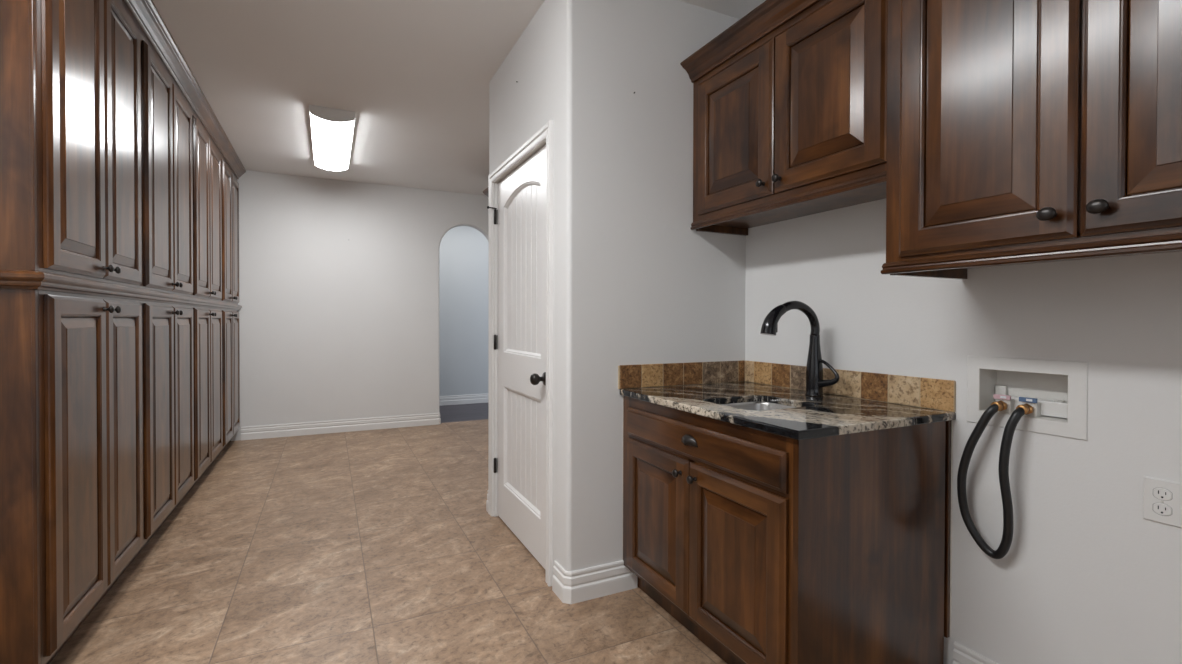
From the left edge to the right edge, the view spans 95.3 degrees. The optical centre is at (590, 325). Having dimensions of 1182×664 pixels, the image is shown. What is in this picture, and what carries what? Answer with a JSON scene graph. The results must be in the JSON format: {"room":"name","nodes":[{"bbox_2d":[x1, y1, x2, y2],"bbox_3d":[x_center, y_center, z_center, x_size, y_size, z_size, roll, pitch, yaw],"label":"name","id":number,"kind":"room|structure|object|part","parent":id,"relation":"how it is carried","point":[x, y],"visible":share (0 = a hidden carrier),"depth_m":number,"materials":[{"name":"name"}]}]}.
{"room":"laundry room","nodes":[
{"label":"laundry room","id":0,"kind":"room"},
{"bbox_2d":[230,170,488,440],"bbox_3d":[-2.586,-0.213,6.002,3.453,2.740,0.130,0,1,-26],"label":"wall","id":1,"kind":"structure","parent":0,"point":[339,279],"depth_m":5.86,"materials":[{"name":"paint"}]},
{"bbox_2d":[241,412,440,439],"bbox_3d":[-2.686,1.090,5.958,1.988,0.134,0.147,0,1,-26],"label":"baseboard","id":2,"kind":"structure","parent":1,"relation":"attached to","point":[361,424],"depth_m":5.84,"materials":[{"name":"paint"}]},
{"bbox_2d":[50,403,726,663],"bbox_3d":[-0.580,1.252,2.885,4.520,0.120,10.270,0,1,-26],"label":"floor","id":3,"kind":"structure","parent":0,"point":[378,546],"depth_m":2.54,"materials":[{"name":"tile"}]},
{"bbox_2d":[0,289,142,663],"bbox_3d":[-2.201,0.540,2.030,0.650,1.314,1.039,0,1,-26],"label":"storage cabinet","id":4,"kind":"object","parent":3,"relation":"on","point":[71,398],"visible":1,"depth_m":1.82,"materials":[{"name":"brown wood"}]},
{"bbox_3d":[-2.002,0.545,1.560,0.595,1.314,0.021,0,1,-26],"label":"panel","id":5,"kind":"part","parent":4,"relation":"part of","materials":[{"name":"brown wood"}]},
{"bbox_3d":[-1.847,0.480,1.948,0.021,1.167,0.475,0,1,-26],"label":"door","id":6,"kind":"part","parent":4,"relation":"part of","materials":[{"name":"brown wood"}]},
{"bbox_3d":[-1.845,0.480,1.949,0.014,1.023,0.331,0,1,-26],"label":"raised panel","id":7,"kind":"part","parent":4,"relation":"part of","materials":[{"name":"brown wood"}]},
{"bbox_3d":[-1.910,-0.066,2.135,0.033,0.031,0.031,0,1,-26],"label":"knob","id":8,"kind":"part","parent":4,"relation":"part of","materials":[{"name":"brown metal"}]},
{"bbox_3d":[-1.944,-0.067,2.205,0.033,0.031,0.031,0,1,-26],"label":"knob","id":9,"kind":"part","parent":4,"relation":"part of","materials":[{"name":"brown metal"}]},
{"bbox_2d":[0,270,241,310],"bbox_3d":[-2.892,-0.161,3.419,0.632,0.057,4.226,0,1,-26],"label":"trim","id":10,"kind":"structure","parent":4,"relation":"on","point":[9,279],"depth_m":2.00,"materials":[{"name":"brown wood"}]},
{"bbox_2d":[0,0,141,287],"bbox_3d":[-2.198,-0.845,2.016,0.650,1.340,1.039,0,1,-26],"label":"storage cabinet","id":11,"kind":"object","parent":10,"relation":"on","point":[70,70],"visible":0.98,"depth_m":1.87,"materials":[{"name":"brown wood"}]},
{"bbox_3d":[-1.999,-0.840,1.547,0.595,1.340,0.021,0,1,-26],"label":"panel","id":12,"kind":"part","parent":11,"relation":"part of","materials":[{"name":"brown wood"}]},
{"bbox_3d":[-1.845,-0.791,1.935,0.021,1.206,0.475,0,1,-26],"label":"door","id":13,"kind":"part","parent":11,"relation":"part of","materials":[{"name":"brown wood"}]},
{"bbox_3d":[-1.843,-0.791,1.936,0.014,1.062,0.331,0,1,-26],"label":"raised panel","id":14,"kind":"part","parent":11,"relation":"part of","materials":[{"name":"brown wood"}]},
{"bbox_3d":[-1.910,-0.228,2.134,0.033,0.031,0.031,0,1,-26],"label":"knob","id":15,"kind":"part","parent":11,"relation":"part of","materials":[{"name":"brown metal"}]},
{"bbox_3d":[-1.944,-0.229,2.204,0.033,0.031,0.031,0,1,-26],"label":"knob","id":16,"kind":"part","parent":11,"relation":"part of","materials":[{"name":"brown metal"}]},
{"bbox_3d":[-2.052,-0.795,2.360,0.021,1.206,0.459,0,1,-26],"label":"door","id":17,"kind":"part","parent":11,"relation":"part of","materials":[{"name":"brown wood"}]},
{"bbox_3d":[-2.050,-0.795,2.361,0.014,1.062,0.315,0,1,-26],"label":"raised panel","id":18,"kind":"part","parent":11,"relation":"part of","materials":[{"name":"brown wood"}]},
{"bbox_2d":[138,25,192,296],"bbox_3d":[-2.663,-0.856,2.971,0.650,1.340,1.083,0,1,-26],"label":"storage cabinet","id":19,"kind":"object","parent":10,"relation":"on","point":[166,114],"visible":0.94,"depth_m":2.93,"materials":[{"name":"brown wood"}]},
{"bbox_3d":[-2.301,-0.801,2.871,0.021,1.206,0.490,0,1,-26],"label":"door","id":20,"kind":"part","parent":19,"relation":"part of","materials":[{"name":"brown wood"}]},
{"bbox_3d":[-2.299,-0.801,2.872,0.014,1.062,0.346,0,1,-26],"label":"raised panel","id":21,"kind":"part","parent":19,"relation":"part of","materials":[{"name":"brown wood"}]},
{"bbox_3d":[-2.519,-0.806,3.319,0.021,1.206,0.495,0,1,-26],"label":"door","id":22,"kind":"part","parent":19,"relation":"part of","materials":[{"name":"brown wood"}]},
{"bbox_3d":[-2.518,-0.806,3.320,0.014,1.062,0.351,0,1,-26],"label":"raised panel","id":23,"kind":"part","parent":19,"relation":"part of","materials":[{"name":"brown wood"}]},
{"bbox_2d":[123,0,245,178],"bbox_3d":[-2.865,-1.506,3.400,0.670,0.096,4.268,0,1,-26],"label":"crown molding","id":24,"kind":"structure","parent":19,"relation":"attached to","point":[145,13],"depth_m":3.17,"materials":[{"name":"brown wood"}]},
{"bbox_2d":[190,106,221,301],"bbox_3d":[-3.137,-0.866,3.943,0.650,1.340,1.077,0,1,-26],"label":"storage cabinet","id":25,"kind":"object","parent":10,"relation":"on","point":[207,200],"visible":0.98,"depth_m":3.94,"materials":[{"name":"brown wood"}]},
{"bbox_3d":[-2.769,-0.811,3.831,0.021,1.206,0.464,0,1,-26],"label":"door","id":26,"kind":"part","parent":25,"relation":"part of","materials":[{"name":"brown wood"}]},
{"bbox_3d":[-2.767,-0.811,3.832,0.014,1.062,0.320,0,1,-26],"label":"raised panel","id":27,"kind":"part","parent":25,"relation":"part of","materials":[{"name":"brown wood"}]},
{"bbox_3d":[-2.984,-0.816,4.272,0.021,1.206,0.505,0,1,-26],"label":"door","id":28,"kind":"part","parent":25,"relation":"part of","materials":[{"name":"brown wood"}]},
{"bbox_3d":[-2.982,-0.816,4.273,0.014,1.062,0.361,0,1,-26],"label":"raised panel","id":29,"kind":"part","parent":25,"relation":"part of","materials":[{"name":"brown wood"}]},
{"bbox_2d":[220,153,238,304],"bbox_3d":[-3.591,-0.876,4.873,0.650,1.340,0.991,0,1,-26],"label":"storage cabinet","id":30,"kind":"object","parent":10,"relation":"on","point":[229,182],"visible":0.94,"depth_m":4.89,"materials":[{"name":"brown wood"}]},
{"bbox_3d":[-3.239,-0.822,4.795,0.021,1.206,0.425,0,1,-26],"label":"door","id":31,"kind":"part","parent":30,"relation":"part of","materials":[{"name":"brown wood"}]},
{"bbox_3d":[-3.237,-0.822,4.796,0.014,1.062,0.281,0,1,-26],"label":"raised panel","id":32,"kind":"part","parent":30,"relation":"part of","materials":[{"name":"brown wood"}]},
{"bbox_3d":[-3.431,-0.826,5.189,0.021,1.206,0.439,0,1,-26],"label":"door","id":33,"kind":"part","parent":30,"relation":"part of","materials":[{"name":"brown wood"}]},
{"bbox_3d":[-3.429,-0.826,5.190,0.014,1.062,0.295,0,1,-26],"label":"raised panel","id":34,"kind":"part","parent":30,"relation":"part of","materials":[{"name":"brown wood"}]},
{"bbox_3d":[-2.055,0.475,2.373,0.021,1.167,0.459,0,1,-26],"label":"door","id":35,"kind":"part","parent":4,"relation":"part of","materials":[{"name":"brown wood"}]},
{"bbox_3d":[-2.053,0.475,2.374,0.014,1.023,0.315,0,1,-26],"label":"raised panel","id":36,"kind":"part","parent":4,"relation":"part of","materials":[{"name":"brown wood"}]},
{"bbox_2d":[123,301,193,572],"bbox_3d":[-2.666,0.529,2.985,0.650,1.314,1.083,0,1,-26],"label":"storage cabinet","id":37,"kind":"object","parent":3,"relation":"on","point":[167,329],"visible":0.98,"depth_m":2.94,"materials":[{"name":"brown wood"}]},
{"bbox_3d":[-2.304,0.470,2.884,0.021,1.167,0.490,0,1,-26],"label":"door","id":38,"kind":"part","parent":37,"relation":"part of","materials":[{"name":"brown wood"}]},
{"bbox_3d":[-2.302,0.470,2.885,0.014,1.023,0.346,0,1,-26],"label":"raised panel","id":39,"kind":"part","parent":37,"relation":"part of","materials":[{"name":"brown wood"}]},
{"bbox_3d":[-2.432,0.473,3.098,0.019,1.202,1.083,0,1,-26],"label":"frame","id":40,"kind":"part","parent":37,"relation":"part of","materials":[{"name":"brown wood"}]},
{"bbox_3d":[-2.522,0.465,3.332,0.021,1.167,0.495,0,1,-26],"label":"door","id":41,"kind":"part","parent":37,"relation":"part of","materials":[{"name":"brown wood"}]},
{"bbox_3d":[-2.520,0.465,3.333,0.014,1.023,0.351,0,1,-26],"label":"raised panel","id":42,"kind":"part","parent":37,"relation":"part of","materials":[{"name":"brown wood"}]},
{"bbox_2d":[179,306,222,503],"bbox_3d":[-3.140,0.519,3.956,0.650,1.314,1.077,0,1,-26],"label":"storage cabinet","id":43,"kind":"object","parent":3,"relation":"on","point":[207,322],"visible":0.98,"depth_m":3.96,"materials":[{"name":"brown wood"}]},
{"bbox_3d":[-2.772,0.459,3.844,0.021,1.167,0.464,0,1,-26],"label":"door","id":44,"kind":"part","parent":43,"relation":"part of","materials":[{"name":"brown wood"}]},
{"bbox_3d":[-2.770,0.459,3.845,0.014,1.023,0.320,0,1,-26],"label":"raised panel","id":45,"kind":"part","parent":43,"relation":"part of","materials":[{"name":"brown wood"}]},
{"bbox_3d":[-2.905,0.462,4.070,0.019,1.202,1.077,0,1,-26],"label":"frame","id":46,"kind":"part","parent":43,"relation":"part of","materials":[{"name":"brown wood"}]},
{"bbox_3d":[-2.987,0.454,4.285,0.021,1.167,0.505,0,1,-26],"label":"door","id":47,"kind":"part","parent":43,"relation":"part of","materials":[{"name":"brown wood"}]},
{"bbox_3d":[-2.985,0.454,4.285,0.014,1.023,0.361,0,1,-26],"label":"raised panel","id":48,"kind":"part","parent":43,"relation":"part of","materials":[{"name":"brown wood"}]},
{"bbox_2d":[211,309,239,463],"bbox_3d":[-3.594,0.509,4.887,0.650,1.314,0.991,0,1,-26],"label":"storage cabinet","id":49,"kind":"object","parent":3,"relation":"on","point":[230,319],"visible":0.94,"depth_m":4.89,"materials":[{"name":"brown wood"}]},
{"bbox_3d":[-3.242,0.449,4.808,0.021,1.167,0.425,0,1,-26],"label":"door","id":50,"kind":"part","parent":49,"relation":"part of","materials":[{"name":"brown wood"}]},
{"bbox_3d":[-3.240,0.449,4.809,0.014,1.023,0.281,0,1,-26],"label":"raised panel","id":51,"kind":"part","parent":49,"relation":"part of","materials":[{"name":"brown wood"}]},
{"bbox_3d":[-3.359,0.452,5.000,0.019,1.202,0.991,0,1,-26],"label":"frame","id":52,"kind":"part","parent":49,"relation":"part of","materials":[{"name":"brown wood"}]},
{"bbox_3d":[-3.434,0.444,5.201,0.021,1.167,0.439,0,1,-26],"label":"door","id":53,"kind":"part","parent":49,"relation":"part of","materials":[{"name":"brown wood"}]},
{"bbox_3d":[-3.432,0.444,5.202,0.014,1.023,0.295,0,1,-26],"label":"raised panel","id":54,"kind":"part","parent":49,"relation":"part of","materials":[{"name":"brown wood"}]},
{"bbox_2d":[622,396,952,663],"bbox_3d":[0.664,0.759,2.130,0.767,0.886,1.021,0,1,-26],"label":"base cabinet","id":55,"kind":"object","parent":3,"relation":"on","point":[768,548],"visible":0.96,"depth_m":1.73,"materials":[{"name":"brown wood"}]},
{"bbox_3d":[0.258,0.782,2.183,0.014,0.426,0.305,0,1,-26],"label":"raised panel","id":56,"kind":"part","parent":55,"relation":"part of","materials":[{"name":"brown wood"}]},
{"bbox_3d":[0.260,0.782,2.184,0.021,0.570,0.449,0,1,-26],"label":"door","id":57,"kind":"part","parent":55,"relation":"part of","materials":[{"name":"brown wood"}]},
{"bbox_3d":[0.319,0.546,2.000,0.033,0.031,0.031,0,1,-26],"label":"knob","id":58,"kind":"part","parent":55,"relation":"part of","materials":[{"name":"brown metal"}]},
{"bbox_3d":[0.347,0.413,1.952,0.025,0.036,0.098,0,1,-26],"label":"cup pull","id":59,"kind":"part","parent":55,"relation":"part of","materials":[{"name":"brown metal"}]},
{"bbox_3d":[0.358,0.547,1.919,0.033,0.031,0.031,0,1,-26],"label":"knob","id":60,"kind":"part","parent":55,"relation":"part of","materials":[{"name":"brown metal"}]},
{"bbox_3d":[0.363,0.423,1.970,0.021,0.120,0.917,0,1,-26],"label":"drawer","id":61,"kind":"part","parent":55,"relation":"part of","materials":[{"name":"brown wood"}]},
{"bbox_3d":[0.372,0.702,2.001,0.019,0.772,0.992,0,1,-26],"label":"frame","id":62,"kind":"part","parent":55,"relation":"part of","materials":[{"name":"brown wood"}]},
{"bbox_3d":[0.460,0.786,1.768,0.014,0.426,0.318,0,1,-26],"label":"raised panel","id":63,"kind":"part","parent":55,"relation":"part of","materials":[{"name":"brown wood"}]},
{"bbox_3d":[0.462,0.786,1.769,0.021,0.570,0.462,0,1,-26],"label":"door","id":64,"kind":"part","parent":55,"relation":"part of","materials":[{"name":"brown wood"}]},
{"bbox_2d":[620,381,955,439],"bbox_3d":[0.683,0.302,2.129,0.731,0.026,1.028,0,1,-26],"label":"countertop","id":65,"kind":"structure","parent":55,"relation":"on","point":[827,415],"depth_m":1.88,"materials":[{"name":"stone"}]},
{"bbox_2d":[720,402,795,410],"bbox_3d":[0.633,0.408,2.045,0.368,0.184,0.343,0,1,-26],"label":"sink","id":66,"kind":"object","parent":65,"relation":"in","point":[757,406],"visible":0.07,"depth_m":2.21,"materials":[{"name":"metal"}]},
{"bbox_2d":[760,301,839,395],"bbox_3d":[0.833,0.093,2.141,0.322,0.390,0.156,0,1,-26],"label":"faucet","id":67,"kind":"object","parent":65,"relation":"on","point":[815,383],"visible":1,"depth_m":2.20,"materials":[{"name":"black metal"}]},
{"bbox_3d":[0.854,-0.031,2.196,0.205,0.142,0.035,0,1,-26],"label":"spout","id":68,"kind":"part","parent":67,"relation":"part of","materials":[{"name":"black metal"}]},
{"bbox_3d":[0.958,0.194,2.171,0.032,0.119,0.099,0,1,-26],"label":"lever","id":69,"kind":"part","parent":67,"relation":"part of","materials":[{"name":"black metal"}]},
{"bbox_3d":[0.905,0.763,1.697,0.711,0.886,0.024,0,1,-26],"label":"panel","id":70,"kind":"part","parent":55,"relation":"part of","materials":[{"name":"brown wood"}]},
{"bbox_2d":[152,0,765,194],"bbox_3d":[-0.716,-1.600,2.023,3.533,0.120,8.895,0,1,-26],"label":"ceiling","id":71,"kind":"structure","parent":0,"point":[415,76],"depth_m":3.31,"materials":[{"name":"paint"}]},
{"bbox_2d":[310,105,354,170],"bbox_3d":[-2.170,-1.522,4.516,0.296,0.090,1.450,0,1,-26],"label":"ceiling light","id":72,"kind":"object","parent":71,"relation":"attached to","point":[332,135],"visible":1,"depth_m":4.24,"materials":[{"name":"white"}]},
{"bbox_3d":[-2.301,-1.548,4.452,0.004,0.038,1.418,0,1,-26],"label":"rail","id":73,"kind":"part","parent":72,"relation":"part of","materials":[{"name":"white plastic"}]},
{"bbox_3d":[-2.039,-1.548,4.580,0.004,0.038,1.418,0,1,-26],"label":"rail","id":74,"kind":"part","parent":72,"relation":"part of","materials":[{"name":"white plastic"}]},
{"bbox_2d":[439,226,488,395],"bbox_3d":[-1.798,-0.223,7.223,2.900,2.740,1.375,0,1,-26],"label":"wall","id":75,"kind":"structure","parent":0,"point":[463,250],"depth_m":7.85,"materials":[{"name":"paint"}]},
{"bbox_2d":[439,393,487,405],"bbox_3d":[-2.010,1.074,7.778,2.800,0.134,0.016,0,1,-26],"label":"baseboard","id":76,"kind":"structure","parent":75,"relation":"attached to","point":[472,398],"depth_m":7.84,"materials":[{"name":"paint"}]},
{"bbox_2d":[489,0,590,574],"bbox_3d":[0.065,-0.179,3.106,0.987,2.740,1.276,0,1,-26],"label":"wall","id":77,"kind":"structure","parent":0,"point":[550,61],"depth_m":2.36,"materials":[{"name":"paint"}]},
{"bbox_2d":[487,145,545,568],"bbox_3d":[-0.412,0.151,2.949,0.114,2.058,0.917,0,1,-26],"label":"door","id":78,"kind":"structure","parent":77,"relation":"in","point":[520,216],"depth_m":2.95,"materials":[{"name":"paint"}]},
{"bbox_3d":[-0.368,0.661,2.961,0.007,0.551,0.582,0,1,-26],"label":"beaded panel","id":79,"kind":"part","parent":78,"relation":"part of","materials":[{"name":"paint"}]},
{"bbox_3d":[-0.366,-0.306,2.951,0.007,0.889,0.582,0,1,-26],"label":"beaded panel","id":80,"kind":"part","parent":78,"relation":"part of","materials":[{"name":"paint"}]},
{"bbox_3d":[-0.253,0.256,2.585,0.078,0.066,0.066,0,1,-26],"label":"knob","id":81,"kind":"part","parent":78,"relation":"part of","materials":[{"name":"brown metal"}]},
{"bbox_2d":[488,120,552,585],"bbox_3d":[-0.364,0.124,2.956,0.125,2.136,1.041,0,1,-26],"label":"door frame","id":82,"kind":"structure","parent":77,"relation":"attached to","point":[543,136],"depth_m":2.55,"materials":[{"name":"paint"}]},
{"bbox_2d":[590,0,745,566],"bbox_3d":[0.369,-0.173,2.605,0.877,2.740,0.110,0,1,-26],"label":"wall","id":83,"kind":"structure","parent":0,"point":[663,290],"depth_m":2.48,"materials":[{"name":"paint"}]},
{"bbox_2d":[552,560,637,603],"bbox_3d":[0.019,1.131,2.451,0.359,0.134,0.148,0,1,-26],"label":"baseboard","id":84,"kind":"structure","parent":83,"relation":"attached to","point":[571,587],"depth_m":2.38,"materials":[{"name":"paint"}]},
{"bbox_2d":[745,198,1181,663],"bbox_3d":[0.839,-0.174,2.780,0.120,2.740,8.665,0,1,-26],"label":"wall","id":85,"kind":"structure","parent":0,"point":[1082,578],"depth_m":1.61,"materials":[{"name":"paint"}]},
{"bbox_2d":[680,0,887,235],"bbox_3d":[0.834,-0.849,2.184,0.406,0.791,1.042,0,1,-26],"label":"upper cabinet","id":86,"kind":"object","parent":85,"relation":"attached to","point":[790,99],"visible":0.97,"depth_m":2.05,"materials":[{"name":"brown wood"}]},
{"bbox_3d":[0.608,-0.828,2.327,0.014,0.456,0.323,0,1,-26],"label":"raised panel","id":87,"kind":"part","parent":86,"relation":"part of","materials":[{"name":"brown wood"}]},
{"bbox_3d":[0.610,-0.828,2.328,0.021,0.612,0.479,0,1,-26],"label":"door","id":88,"kind":"part","parent":86,"relation":"part of","materials":[{"name":"brown wood"}]},
{"bbox_3d":[0.687,-1.204,2.107,0.076,0.080,1.041,0,1,-26],"label":"crown moulding","id":89,"kind":"part","parent":86,"relation":"part of","materials":[{"name":"brown wood"}]},
{"bbox_3d":[0.673,-0.566,2.140,0.033,0.031,0.031,0,1,-26],"label":"knob","id":90,"kind":"part","parent":86,"relation":"part of","materials":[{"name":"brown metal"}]},
{"bbox_3d":[0.710,-0.565,2.062,0.033,0.031,0.031,0,1,-26],"label":"knob","id":91,"kind":"part","parent":86,"relation":"part of","materials":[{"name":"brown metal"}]},
{"bbox_3d":[0.713,-0.475,2.129,0.013,0.035,1.042,0,1,-26],"label":"light rail","id":92,"kind":"part","parent":86,"relation":"part of","materials":[{"name":"brown wood"}]},
{"bbox_3d":[0.819,-0.824,1.895,0.014,0.456,0.316,0,1,-26],"label":"raised panel","id":93,"kind":"part","parent":86,"relation":"part of","materials":[{"name":"brown wood"}]},
{"bbox_3d":[0.821,-0.824,1.895,0.021,0.612,0.472,0,1,-26],"label":"door","id":94,"kind":"part","parent":86,"relation":"part of","materials":[{"name":"brown wood"}]},
{"bbox_2d":[618,360,955,411],"bbox_3d":[0.680,0.235,2.127,0.740,0.106,1.028,0,1,-26],"label":"backsplash","id":95,"kind":"structure","parent":85,"relation":"attached to","point":[938,394],"depth_m":2.43,"materials":[{"name":"brown tile"}]},
{"bbox_2d":[952,642,997,663],"bbox_3d":[1.952,1.155,0.348,0.016,0.134,3.292,0,1,-26],"label":"baseboard","id":96,"kind":"structure","parent":85,"relation":"attached to","point":[962,654],"depth_m":1.79,"materials":[{"name":"paint"}]},
{"bbox_2d":[967,356,1087,440],"bbox_3d":[1.358,0.210,1.669,0.093,0.220,0.315,0,1,-26],"label":"washer outlet box","id":97,"kind":"object","parent":85,"relation":"attached to","point":[1055,392],"visible":0.87,"depth_m":1.65,"materials":[{"name":"white plastic"}]},
{"bbox_2d":[957,401,1029,558],"bbox_3d":[1.256,0.484,1.694,0.063,0.493,0.185,0,1,-26],"label":"hose","id":98,"kind":"object","parent":97,"relation":"attached to","point":[1008,523],"visible":1,"depth_m":1.67,"materials":[{"name":"black rubber"}]},
{"bbox_2d":[881,0,1181,279],"bbox_3d":[1.247,-0.705,1.272,0.463,1.110,0.958,0,1,-26],"label":"upper cabinet","id":99,"kind":"object","parent":85,"relation":"attached to","point":[1019,131],"visible":1,"depth_m":1.29,"materials":[{"name":"brown wood"}]},
{"bbox_3d":[0.999,-0.676,1.396,0.014,0.796,0.269,0,1,-26],"label":"raised panel","id":100,"kind":"part","parent":99,"relation":"part of","materials":[{"name":"brown wood"}]},
{"bbox_3d":[1.001,-0.676,1.397,0.021,0.948,0.421,0,1,-26],"label":"door","id":101,"kind":"part","parent":99,"relation":"part of","materials":[{"name":"brown wood"}]},
{"bbox_3d":[1.096,-0.169,1.205,0.022,0.034,0.958,0,1,-26],"label":"light rail","id":102,"kind":"part","parent":99,"relation":"part of","materials":[{"name":"brown wood"}]},
{"bbox_3d":[1.050,-0.257,1.238,0.033,0.031,0.039,0,1,-26],"label":"knob","id":103,"kind":"part","parent":99,"relation":"part of","materials":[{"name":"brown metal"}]},
{"bbox_3d":[1.090,-0.256,1.156,0.033,0.031,0.039,0,1,-26],"label":"knob","id":104,"kind":"part","parent":99,"relation":"part of","materials":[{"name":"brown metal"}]},
{"bbox_3d":[1.191,-0.672,1.006,0.021,0.948,0.434,0,1,-26],"label":"door","id":105,"kind":"part","parent":99,"relation":"part of","materials":[{"name":"brown wood"}]},
{"bbox_3d":[1.189,-0.672,1.006,0.014,0.796,0.282,0,1,-26],"label":"raised panel","id":106,"kind":"part","parent":99,"relation":"part of","materials":[{"name":"brown wood"}]},
{"bbox_2d":[1143,476,1181,527],"bbox_3d":[1.456,0.448,1.372,0.008,0.112,0.074,0,1,-26],"label":"wall outlet","id":107,"kind":"object","parent":85,"relation":"attached to","point":[1162,499],"visible":1,"depth_m":1.37,"materials":[{"name":"white plastic"}]},
{"bbox_2d":[1153,503,1171,515],"bbox_3d":[1.453,0.467,1.371,0.002,0.031,0.035,0,1,-26],"label":"socket","id":108,"kind":"object","parent":107,"relation":"attached to","point":[1159,509],"depth_m":1.37,"materials":[{"name":"white plastic"}]},
{"bbox_2d":[1153,488,1172,500],"bbox_3d":[1.454,0.428,1.371,0.001,0.032,0.036,0,1,-26],"label":"socket","id":109,"kind":"object","parent":107,"relation":"attached to","point":[1159,494],"depth_m":1.37,"materials":[{"name":"white plastic"}]}
]}

